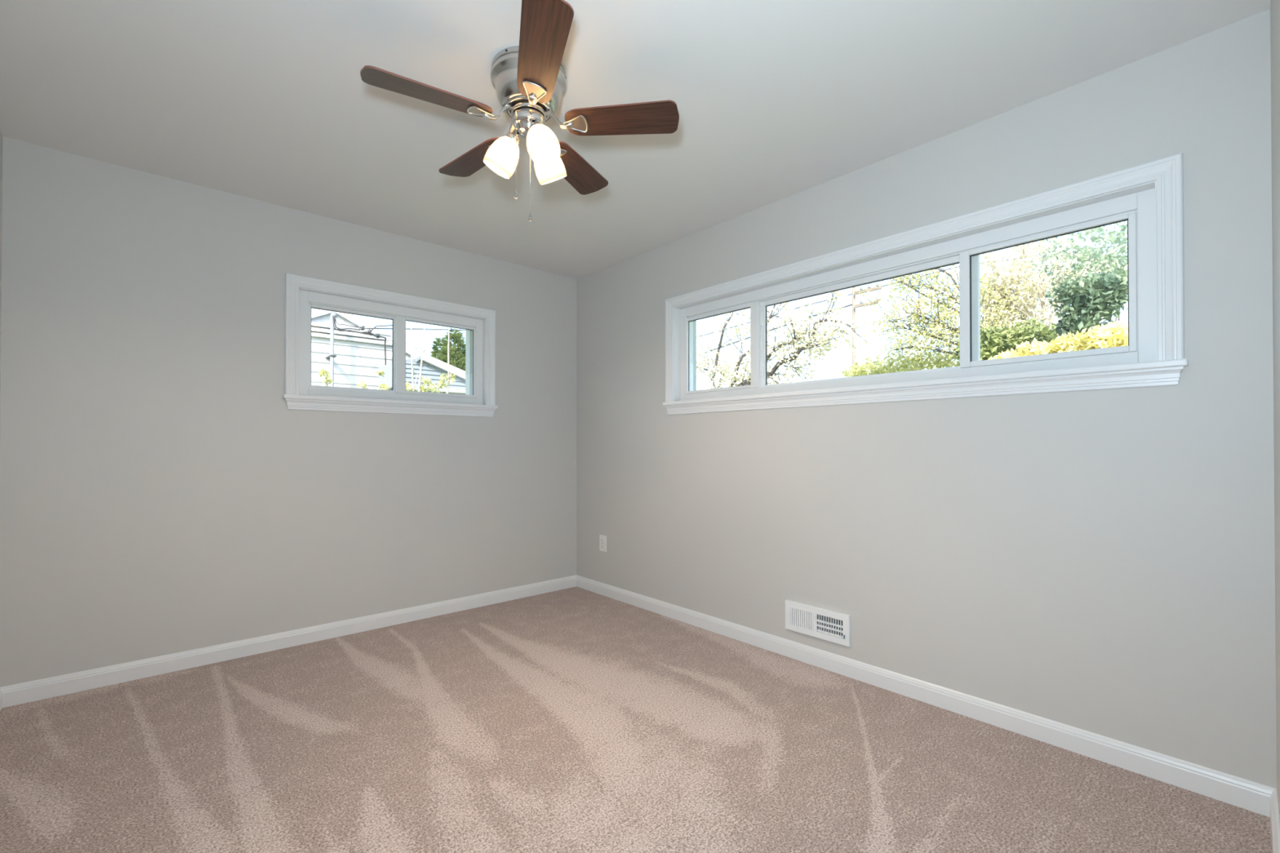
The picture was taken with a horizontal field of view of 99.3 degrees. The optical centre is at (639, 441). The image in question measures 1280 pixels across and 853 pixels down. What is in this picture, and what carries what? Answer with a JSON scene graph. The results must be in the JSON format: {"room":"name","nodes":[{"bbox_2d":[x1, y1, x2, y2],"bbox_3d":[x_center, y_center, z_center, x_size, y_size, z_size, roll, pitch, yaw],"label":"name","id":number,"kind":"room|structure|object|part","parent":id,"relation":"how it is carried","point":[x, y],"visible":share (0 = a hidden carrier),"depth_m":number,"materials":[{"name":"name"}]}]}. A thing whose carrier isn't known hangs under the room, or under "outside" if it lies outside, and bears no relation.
{"room":"empty bedroom","nodes":[
{"label":"empty bedroom","id":0,"kind":"room"},
{"bbox_2d":[0,131,2,413],"bbox_3d":[-1.530,-0.096,0.872,0.150,2.440,3.760,0,-1,-42],"label":"wall","id":1,"kind":"structure","parent":0,"point":[1,135],"depth_m":2.31,"materials":[{"name":"beige paint"}]},
{"bbox_2d":[0,688,2,711],"bbox_3d":[-1.519,1.081,0.975,0.014,0.086,3.610,0,-1,-42],"label":"baseboard","id":2,"kind":"structure","parent":1,"relation":"attached to","point":[1,693],"depth_m":2.29,"materials":[{"name":"white paint"}]},
{"bbox_2d":[0,136,577,687],"bbox_3d":[-1.667,-0.079,3.378,3.296,2.440,0.150,0,-1,-42],"label":"wall","id":3,"kind":"structure","parent":0,"point":[162,493],"depth_m":2.81,"materials":[{"name":"beige paint"}]},
{"bbox_2d":[0,575,576,707],"bbox_3d":[-1.612,1.098,3.308,2.996,0.086,0.014,0,-1,-42],"label":"baseboard","id":4,"kind":"structure","parent":3,"relation":"attached to","point":[53,686],"depth_m":2.88,"materials":[{"name":"white paint"}]},
{"bbox_2d":[282,272,497,417],"bbox_3d":[-1.545,-0.550,3.483,1.278,0.755,0.202,0,-1,-42],"label":"window","id":5,"kind":"structure","parent":3,"relation":"in","point":[303,294],"depth_m":3.39,"materials":[{"name":"white paint"}]},
{"bbox_3d":[-1.738,-0.554,3.325,0.516,0.494,0.026,0,-1,-42],"label":"sash","id":6,"kind":"part","parent":5,"relation":"part of","materials":[{"name":"white plastic"}]},
{"bbox_3d":[-1.546,-0.558,3.484,1.124,0.604,0.060,0,-1,-42],"label":"frame","id":7,"kind":"part","parent":5,"relation":"part of","materials":[{"name":"white plastic"}]},
{"bbox_3d":[-1.354,-0.551,3.637,0.536,0.492,0.021,0,-1,-42],"label":"sash","id":8,"kind":"part","parent":5,"relation":"part of","materials":[{"name":"white plastic"}]},
{"bbox_2d":[0,0,1271,279],"bbox_3d":[-0.410,-1.368,1.989,3.296,0.120,3.910,0,-1,-42],"label":"ceiling","id":9,"kind":"structure","parent":0,"point":[269,101],"depth_m":2.02,"materials":[{"name":"paint"}]},
{"bbox_2d":[360,0,679,221],"bbox_3d":[-0.416,-1.053,1.927,1.019,0.512,1.025,0,-1,-42],"label":"ceiling fan","id":10,"kind":"object","parent":9,"relation":"hanging from","point":[528,78],"visible":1,"depth_m":1.85,"materials":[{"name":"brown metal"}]},
{"bbox_3d":[-0.680,-1.120,1.753,0.397,0.006,0.140,0,12,-31],"label":"blade","id":11,"kind":"part","parent":10,"relation":"part of","materials":[{"name":"brown wood"}]},
{"bbox_3d":[-0.644,-1.117,2.147,0.397,0.006,0.140,0,11,42],"label":"blade","id":12,"kind":"part","parent":10,"relation":"part of","materials":[{"name":"brown wood"}]},
{"bbox_3d":[-0.497,-1.013,1.939,0.118,0.137,0.121,0,-1,-42],"label":"lamp shade","id":13,"kind":"part","parent":10,"relation":"part of","materials":[{"name":"white glass"}]},
{"bbox_2d":[505,128,519,145],"bbox_3d":[-0.454,-1.081,1.934,0.053,0.055,0.053,0,-1,-42],"label":"socket","id":14,"kind":"object","parent":10,"relation":"attached to","point":[510,137],"depth_m":1.91,"materials":[{"name":"silver metal"}]},
{"bbox_3d":[-0.431,-0.859,1.887,0.014,0.035,0.014,0,-1,-42],"label":"teardrop pull","id":15,"kind":"part","parent":10,"relation":"part of","materials":[{"name":"white plastic"}]},
{"bbox_3d":[-0.397,-0.971,1.964,0.003,0.281,0.012,0,0,-7],"label":"pull chain","id":16,"kind":"part","parent":10,"relation":"part of","materials":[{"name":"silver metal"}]},
{"bbox_3d":[-0.397,-0.814,1.968,0.014,0.035,0.014,0,-1,-42],"label":"teardrop pull","id":17,"kind":"part","parent":10,"relation":"part of","materials":[{"name":"white plastic"}]},
{"bbox_2d":[528,121,541,128],"bbox_3d":[-0.356,-1.082,1.880,0.053,0.055,0.053,0,-1,-42],"label":"socket","id":18,"kind":"object","parent":10,"relation":"attached to","point":[531,124],"depth_m":1.86,"materials":[{"name":"silver metal"}]},
{"bbox_3d":[-0.340,-1.035,1.860,0.049,0.071,0.058,0,-1,-42],"label":"light bulb","id":19,"kind":"part","parent":10,"relation":"part of","materials":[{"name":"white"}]},
{"bbox_3d":[-0.329,-1.014,1.848,0.109,0.137,0.127,0,-1,-42],"label":"lamp shade","id":20,"kind":"part","parent":10,"relation":"part of","materials":[{"name":"white glass"}]},
{"bbox_3d":[-0.294,-1.153,1.610,0.140,0.006,0.397,15,-10,-16],"label":"blade","id":21,"kind":"part","parent":10,"relation":"part of","materials":[{"name":"brown wood"}]},
{"bbox_3d":[-0.332,-1.012,2.005,0.126,0.137,0.110,0,-1,-42],"label":"lamp shade","id":22,"kind":"part","parent":10,"relation":"part of","materials":[{"name":"white glass"}]},
{"bbox_3d":[-0.267,-1.117,2.234,0.140,0.006,0.397,-12,-5,22],"label":"blade","id":23,"kind":"part","parent":10,"relation":"part of","materials":[{"name":"brown wood"}]},
{"bbox_3d":[-0.062,-1.119,1.894,0.397,0.006,0.140,0,-12,6],"label":"blade","id":24,"kind":"part","parent":10,"relation":"part of","materials":[{"name":"brown wood"}]},
{"bbox_2d":[0,586,1272,852],"bbox_3d":[-0.410,1.181,1.971,2.996,0.100,3.610,0,-1,-42],"label":"floor","id":25,"kind":"structure","parent":0,"point":[574,719],"depth_m":1.94,"materials":[{"name":"beige carpet"}]},
{"bbox_2d":[576,8,1276,788],"bbox_3d":[0.810,-0.081,2.976,0.150,2.440,3.760,0,-1,-42],"label":"wall","id":26,"kind":"structure","parent":0,"point":[1101,562],"depth_m":2.12,"materials":[{"name":"beige paint"}]},
{"bbox_2d":[599,534,606,551],"bbox_3d":[-0.278,0.763,4.060,0.009,0.120,0.082,0,-1,-42],"label":"power outlet","id":27,"kind":"object","parent":26,"relation":"attached to","point":[602,539],"visible":1,"depth_m":4.06,"materials":[{"name":"white plastic"}]},
{"bbox_2d":[785,600,850,646],"bbox_3d":[0.890,0.916,2.748,0.026,0.148,0.355,0,-1,-42],"label":"air vent","id":28,"kind":"object","parent":26,"relation":"in","point":[832,626],"visible":1,"depth_m":2.74,"materials":[{"name":"white metal"}]},
{"bbox_2d":[662,152,1188,414],"bbox_3d":[1.032,-0.558,2.723,0.202,0.759,2.422,0,-1,-42],"label":"window","id":29,"kind":"structure","parent":26,"relation":"in","point":[1149,196],"depth_m":2.25,"materials":[{"name":"white paint"}]},
{"bbox_3d":[0.494,-0.553,3.324,0.026,0.492,0.564,0,-1,-42],"label":"sash","id":30,"kind":"part","parent":29,"relation":"part of","materials":[{"name":"white plastic"}]},
{"bbox_3d":[1.067,-0.559,2.727,0.026,0.496,1.120,0,-1,-42],"label":"sash","id":31,"kind":"part","parent":29,"relation":"part of","materials":[{"name":"white plastic"}]},
{"bbox_3d":[1.568,-0.561,2.130,0.026,0.492,0.564,0,-1,-42],"label":"sash","id":32,"kind":"part","parent":29,"relation":"part of","materials":[{"name":"white plastic"}]},
{"bbox_2d":[576,574,1275,817],"bbox_3d":[0.699,1.096,2.968,0.014,0.086,3.610,0,-1,-42],"label":"baseboard","id":33,"kind":"structure","parent":26,"relation":"attached to","point":[1249,795],"depth_m":2.17,"materials":[{"name":"white paint"}]},
{"bbox_2d":[1270,0,1279,819],"bbox_3d":[0.847,-0.098,0.582,2.996,2.440,0.150,0,-1,-42],"label":"wall","id":34,"kind":"structure","parent":0,"point":[1274,4],"depth_m":1.49,"materials":[{"name":"beige paint"}]},
{"bbox_2d":[1269,788,1279,852],"bbox_3d":[0.792,1.079,0.634,2.996,0.086,0.014,0,-1,-42],"label":"baseboard","id":35,"kind":"structure","parent":34,"relation":"attached to","point":[1274,812],"depth_m":1.50,"materials":[{"name":"white paint"}]},
{"bbox_3d":[-5.326,-2.146,11.029,0.117,0.102,0.070,0,-1,-42],"label":"insulator","id":36,"kind":"object","parent":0,"visible":0},
{"bbox_2d":[351,330,386,365],"bbox_3d":[-5.434,-1.430,11.263,0.489,1.607,0.913,0,0,20],"label":"cable","id":37,"kind":"object","parent":36,"relation":"hanging from","point":[384,338],"visible":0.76,"depth_m":11.47,"materials":[{"name":"grey plastic"}]},
{"label":"outside","id":38,"kind":"structure","parent":0,"visible":0},
{"bbox_3d":[-1.611,1.937,16.760,75.000,0.200,100.000,0,-1,-42],"label":"ground","id":39,"kind":"structure","parent":38,"visible":0},
{"bbox_2d":[318,368,334,386],"bbox_3d":[-3.438,0.475,5.966,0.166,2.570,0.116,0,0,-4],"label":"sapling","id":40,"kind":"object","parent":39,"relation":"on","point":[323,372],"visible":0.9,"depth_m":5.97,"materials":[{"name":"green plant"}]},
{"bbox_2d":[325,312,359,386],"bbox_3d":[-6.048,-0.387,11.049,0.510,4.366,0.547,0,-1,-42],"label":"mast","id":41,"kind":"object","parent":39,"relation":"on","point":[333,315],"visible":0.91,"depth_m":10.81,"materials":[{"name":"grey metal"}]},
{"bbox_2d":[351,324,392,333],"bbox_3d":[-5.351,-2.334,11.154,0.350,0.329,0.974,0,-1,45],"label":"wire","id":42,"kind":"object","parent":41,"relation":"attached to","point":[384,325],"visible":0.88,"depth_m":10.94,"materials":[{"name":"grey"}]},
{"bbox_2d":[359,328,465,330],"bbox_3d":[-5.393,-3.009,14.664,0.568,1.621,7.786,0,0,0],"label":"wire","id":43,"kind":"object","parent":41,"relation":"attached to","point":[362,328],"visible":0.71,"depth_m":12.50,"materials":[{"name":"grey"}]},
{"bbox_2d":[311,308,422,389],"bbox_3d":[-7.521,-0.502,12.520,9.000,4.616,3.830,0,-1,-42],"label":"neighbor house","id":44,"kind":"structure","parent":39,"relation":"on","point":[358,357],"depth_m":11.37,"materials":[{"name":"grey"}]},
{"bbox_2d":[356,369,391,390],"bbox_3d":[-3.090,0.459,6.303,0.380,2.606,0.130,0,-1,-42],"label":"sapling","id":45,"kind":"object","parent":39,"relation":"on","point":[362,383],"visible":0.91,"depth_m":6.34,"materials":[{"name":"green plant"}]},
{"bbox_2d":[405,324,417,391],"bbox_3d":[-2.974,0.136,6.942,0.269,3.262,0.152,0,-1,-42],"label":"sapling","id":46,"kind":"object","parent":39,"relation":"on","point":[407,384],"visible":0.33,"depth_m":6.98,"materials":[{"name":"green plant"}]},
{"bbox_3d":[-2.922,0.136,6.988,0.058,3.262,0.035,0,-1,-42],"label":"stem","id":47,"kind":"part","parent":46,"relation":"part of","materials":[{"name":"white plant"}]},
{"bbox_2d":[378,353,465,394],"bbox_3d":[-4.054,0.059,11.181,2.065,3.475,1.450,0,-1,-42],"label":"building","id":48,"kind":"structure","parent":39,"relation":"on","point":[432,367],"depth_m":10.56,"materials":[{"name":"grey"}]},
{"bbox_2d":[413,324,435,391],"bbox_3d":[-2.699,0.154,6.785,0.285,3.222,0.156,0,-1,-42],"label":"sapling","id":49,"kind":"object","parent":39,"relation":"on","point":[424,380],"visible":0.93,"depth_m":6.78,"materials":[{"name":"green plant"}]},
{"bbox_2d":[427,337,453,359],"bbox_3d":[-7.771,-1.052,21.393,3.536,5.843,3.553,0,-1,-42],"label":"evergreen tree","id":50,"kind":"object","parent":39,"relation":"on","point":[437,343],"visible":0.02,"depth_m":21.10,"materials":[{"name":"green plant"}]},
{"bbox_2d":[431,328,456,393],"bbox_3d":[-2.552,0.143,7.054,0.346,3.249,0.183,0,-1,-42],"label":"sapling","id":51,"kind":"object","parent":39,"relation":"on","point":[442,384],"visible":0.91,"depth_m":7.08,"materials":[{"name":"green plant"}]},
{"bbox_3d":[-2.548,0.143,7.056,0.185,3.249,0.035,0,-1,-42],"label":"stem","id":52,"kind":"part","parent":51,"relation":"part of","materials":[{"name":"white plant"}]},
{"bbox_2d":[435,328,465,371],"bbox_3d":[-6.386,-0.998,18.511,3.245,5.694,3.380,0,-1,-37],"label":"evergreen tree","id":53,"kind":"object","parent":39,"relation":"on","point":[459,361],"visible":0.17,"depth_m":18.30,"materials":[{"name":"green plant"}]},
{"bbox_2d":[696,289,878,390],"bbox_3d":[2.352,-0.802,10.222,4.208,5.184,1.907,0,-1,38],"label":"blossom tree","id":54,"kind":"object","parent":39,"relation":"on","point":[719,370],"visible":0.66,"depth_m":9.78,"materials":[{"name":"grey plant"}]},
{"bbox_2d":[852,282,881,367],"bbox_3d":[9.525,-2.490,22.921,0.246,8.740,1.347,0,0,-34],"label":"utility pole","id":55,"kind":"object","parent":39,"relation":"on","point":[854,292],"visible":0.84,"depth_m":23.20,"materials":[{"name":"brown wood"}]},
{"bbox_2d":[699,303,852,355],"bbox_3d":[1.748,-4.480,31.767,0.059,2.821,22.321,0,-1,-42],"label":"power line","id":56,"kind":"object","parent":55,"relation":"attached to","point":[851,304],"visible":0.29,"depth_m":26.31,"materials":[{"name":"grey"}]},
{"bbox_2d":[699,293,852,337],"bbox_3d":[1.756,-5.629,31.765,0.038,1.407,22.348,0,-1,-42],"label":"power line","id":57,"kind":"object","parent":55,"relation":"attached to","point":[849,294],"visible":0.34,"depth_m":25.58,"materials":[{"name":"grey"}]},
{"bbox_3d":[9.228,-2.486,23.432,0.170,8.740,0.162,0,-1,-42],"label":"post","id":58,"kind":"part","parent":55,"relation":"part of","materials":[{"name":"brown wood"}]},
{"bbox_2d":[881,244,1127,286],"bbox_3d":[12.401,-6.300,19.929,0.031,0.576,9.498,0,-1,-42],"label":"power line","id":59,"kind":"object","parent":55,"relation":"attached to","point":[1126,244],"visible":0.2,"depth_m":20.13,"materials":[{"name":"grey"}]},
{"bbox_2d":[840,347,959,377],"bbox_3d":[5.417,-0.009,11.200,1.406,3.620,2.596,0,-1,-42],"label":"hedge","id":60,"kind":"object","parent":39,"relation":"on","point":[862,371],"visible":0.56,"depth_m":11.03,"materials":[{"name":"green plant"}]},
{"bbox_2d":[853,260,1032,373],"bbox_3d":[5.337,-1.079,9.531,3.220,5.728,2.479,0,0,34],"label":"leafy tree","id":61,"kind":"object","parent":39,"relation":"on","point":[940,335],"visible":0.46,"depth_m":9.76,"materials":[{"name":"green plant"}]},
{"bbox_2d":[952,325,1018,365],"bbox_3d":[5.372,-0.045,8.560,1.557,3.668,1.390,0,0,-17],"label":"shrub","id":62,"kind":"object","parent":39,"relation":"on","point":[998,340],"visible":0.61,"depth_m":8.66,"materials":[{"name":"green plant"}]},
{"bbox_2d":[942,237,1080,346],"bbox_3d":[6.596,-1.119,9.782,2.453,5.812,2.091,0,-1,-42],"label":"tree","id":63,"kind":"object","parent":39,"relation":"on","point":[1002,282],"visible":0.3,"depth_m":9.60,"materials":[{"name":"green plant"}]},
{"bbox_2d":[987,337,1053,359],"bbox_3d":[5.215,0.249,7.006,1.252,3.052,1.959,0,0,32],"label":"bush","id":64,"kind":"object","parent":39,"relation":"on","point":[1022,347],"visible":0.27,"depth_m":6.73,"materials":[{"name":"yellow plant"}]},
{"bbox_2d":[993,318,1057,352],"bbox_3d":[6.587,-0.100,8.838,1.671,3.777,1.013,0,0,3],"label":"shrub","id":65,"kind":"object","parent":39,"relation":"on","point":[1047,335],"visible":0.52,"depth_m":8.58,"materials":[{"name":"green plant"}]},
{"bbox_2d":[982,232,1128,350],"bbox_3d":[6.759,-0.831,8.971,2.328,5.224,2.009,0,-1,-42],"label":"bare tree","id":66,"kind":"object","parent":39,"relation":"on","point":[1042,299],"visible":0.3,"depth_m":8.95,"materials":[{"name":"green plant"}]},
{"bbox_2d":[1034,332,1083,354],"bbox_3d":[5.170,0.235,6.059,0.790,3.065,1.652,0,0,-13],"label":"bush","id":67,"kind":"object","parent":39,"relation":"on","point":[1059,344],"visible":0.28,"depth_m":6.38,"materials":[{"name":"yellow plant"}]},
{"bbox_2d":[1017,221,1128,321],"bbox_3d":[11.381,-1.987,13.704,2.761,7.616,3.171,0,-1,-42],"label":"tree","id":68,"kind":"object","parent":39,"relation":"on","point":[1082,258],"visible":0.39,"depth_m":13.30,"materials":[{"name":"green plant"}]},
{"bbox_2d":[1044,270,1128,337],"bbox_3d":[6.144,-0.260,7.438,2.837,4.080,1.124,0,0,-2],"label":"tree","id":69,"kind":"object","parent":39,"relation":"on","point":[1089,300],"visible":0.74,"depth_m":7.28,"materials":[{"name":"green plant"}]},
{"bbox_2d":[1066,319,1128,351],"bbox_3d":[5.237,0.218,5.919,1.553,3.113,1.036,0,0,-32],"label":"bush","id":70,"kind":"object","parent":39,"relation":"on","point":[1114,334],"visible":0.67,"depth_m":5.93,"materials":[{"name":"yellow plant"}]}
]}

